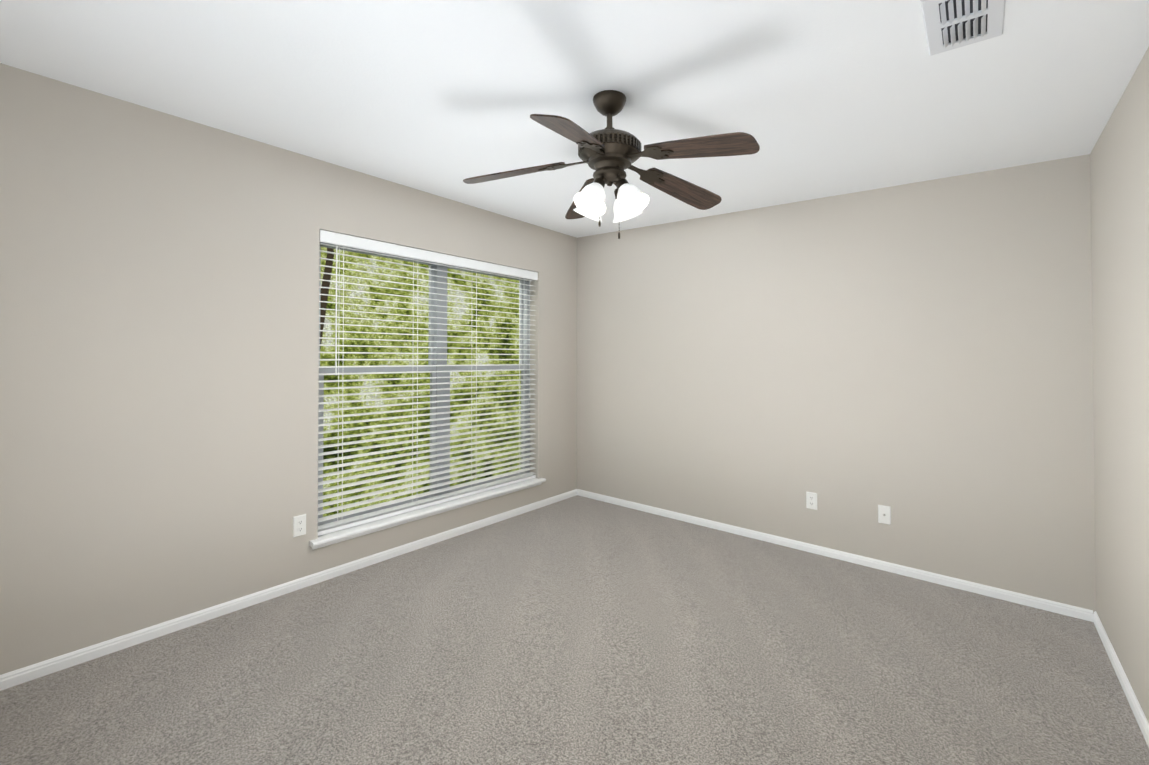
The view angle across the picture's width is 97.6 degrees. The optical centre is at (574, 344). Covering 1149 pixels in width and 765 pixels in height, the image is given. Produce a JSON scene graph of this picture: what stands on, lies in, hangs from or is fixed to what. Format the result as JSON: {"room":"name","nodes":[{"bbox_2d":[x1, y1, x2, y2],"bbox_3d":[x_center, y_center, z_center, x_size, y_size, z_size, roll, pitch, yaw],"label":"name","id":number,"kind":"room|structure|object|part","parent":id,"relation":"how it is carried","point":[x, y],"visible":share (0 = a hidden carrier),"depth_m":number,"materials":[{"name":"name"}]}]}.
{"room":"empty bedroom","nodes":[
{"label":"empty bedroom","id":0,"kind":"room"},
{"bbox_2d":[0,63,576,674],"bbox_3d":[-1.294,0.153,3.271,0.170,2.494,4.340,-1,-1,39],"label":"wall","id":1,"kind":"structure","parent":0,"point":[158,355],"depth_m":2.38,"materials":[{"name":"paint"}]},
{"bbox_2d":[0,489,577,690],"bbox_3d":[-1.223,1.345,3.199,0.012,0.104,4.000,-1,-1,39],"label":"baseboard","id":2,"kind":"structure","parent":1,"relation":"attached to","point":[42,668],"depth_m":2.55,"materials":[{"name":"white wood"}]},
{"bbox_2d":[293,514,305,537],"bbox_3d":[-1.537,1.012,2.814,0.009,0.116,0.070,-1,-1,39],"label":"electrical outlet","id":3,"kind":"object","parent":1,"relation":"attached to","point":[299,525],"visible":1,"depth_m":2.81,"materials":[{"name":"white plastic"}]},
{"bbox_2d":[309,242,545,549],"bbox_3d":[-0.943,0.267,3.669,0.217,1.869,1.953,-1,-1,39],"label":"window","id":4,"kind":"structure","parent":1,"relation":"in","point":[431,344],"depth_m":3.67,"materials":[{"name":"grey plastic"}]},
{"bbox_2d":[318,230,537,535],"bbox_3d":[-0.927,0.238,3.656,0.074,1.804,1.851,-1,-1,39],"label":"window blind","id":5,"kind":"object","parent":4,"relation":"attached to","point":[336,239],"visible":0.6,"depth_m":3.44,"materials":[{"name":"white plastic"}]},
{"bbox_2d":[0,495,1148,764],"bbox_3d":[0.114,1.433,2.125,3.780,0.205,4.340,-1,-1,39],"label":"floor","id":6,"kind":"structure","parent":0,"point":[576,629],"depth_m":2.13,"materials":[{"name":"carpet"}]},
{"bbox_2d":[0,0,1148,237],"bbox_3d":[0.114,-1.117,2.158,3.780,0.225,4.340,-1,-1,39],"label":"ceiling","id":7,"kind":"structure","parent":0,"point":[814,98],"depth_m":2.02,"materials":[{"name":"paint"}]},
{"bbox_2d":[463,90,759,238],"bbox_3d":[0.180,-0.748,2.116,1.178,0.619,1.221,-1,-1,39],"label":"fan","id":8,"kind":"object","parent":7,"relation":"hanging from","point":[609,154],"visible":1,"depth_m":2.08,"materials":[{"name":"brown wood"}]},
{"bbox_3d":[0.150,-0.605,2.147,0.372,0.136,0.372,-1,-1,39],"label":"lamp shade","id":9,"kind":"part","parent":8,"relation":"part of","materials":[{"name":"white glass"}]},
{"bbox_2d":[920,0,1005,55],"bbox_3d":[1.239,-1.036,1.600,0.202,0.022,0.354,-1,-1,39],"label":"ceiling vent","id":10,"kind":"object","parent":7,"relation":"in","point":[951,24],"visible":1,"depth_m":1.61,"materials":[{"name":"white metal"}]},
{"bbox_2d":[577,154,1095,613],"bbox_3d":[1.419,0.209,3.767,3.440,2.490,0.170,-1,-1,39],"label":"wall","id":11,"kind":"structure","parent":0,"point":[917,357],"depth_m":3.25,"materials":[{"name":"paint"}]},
{"bbox_2d":[806,491,816,509],"bbox_3d":[1.636,1.074,3.467,0.070,0.116,0.009,-1,-1,39],"label":"electrical outlet","id":12,"kind":"object","parent":11,"relation":"attached to","point":[811,500],"visible":1,"depth_m":3.46,"materials":[{"name":"white plastic"}]},
{"bbox_2d":[577,489,1092,621],"bbox_3d":[1.362,1.399,3.680,3.416,0.104,0.012,-1,-1,39],"label":"baseboard","id":13,"kind":"structure","parent":11,"relation":"attached to","point":[1035,602],"depth_m":3.23,"materials":[{"name":"white wood"}]},
{"bbox_2d":[878,505,890,524],"bbox_3d":[1.969,1.080,3.195,0.070,0.116,0.017,-1,-1,39],"label":"outlet","id":14,"kind":"object","parent":11,"relation":"attached to","point":[884,514],"visible":1,"depth_m":3.20,"materials":[{"name":"white plastic"}]},
{"bbox_2d":[1090,47,1148,722],"bbox_3d":[1.522,0.174,1.012,0.170,2.494,4.340,-1,-1,39],"label":"wall","id":15,"kind":"structure","parent":0,"point":[1119,172],"depth_m":2.07,"materials":[{"name":"paint"}]},
{"bbox_2d":[1093,611,1148,747],"bbox_3d":[1.451,1.365,1.053,0.012,0.104,4.000,-1,-1,39],"label":"baseboard","id":16,"kind":"structure","parent":15,"relation":"attached to","point":[1138,713],"depth_m":2.07,"materials":[{"name":"white wood"}]},
{"label":"outside","id":17,"kind":"structure","parent":0,"visible":0},
{"bbox_2d":[320,248,333,348],"bbox_3d":[-5.271,0.734,6.959,0.320,7.219,4.422,-1,-1,39],"label":"limb","id":18,"kind":"object","parent":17,"point":[326,284],"depth_m":8.21,"materials":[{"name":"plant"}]},
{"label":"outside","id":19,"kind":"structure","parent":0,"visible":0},
{"bbox_2d":[320,247,520,516],"bbox_3d":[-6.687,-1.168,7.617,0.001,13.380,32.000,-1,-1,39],"label":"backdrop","id":20,"kind":"structure","parent":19,"point":[510,310],"depth_m":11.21,"materials":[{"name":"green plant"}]}
]}

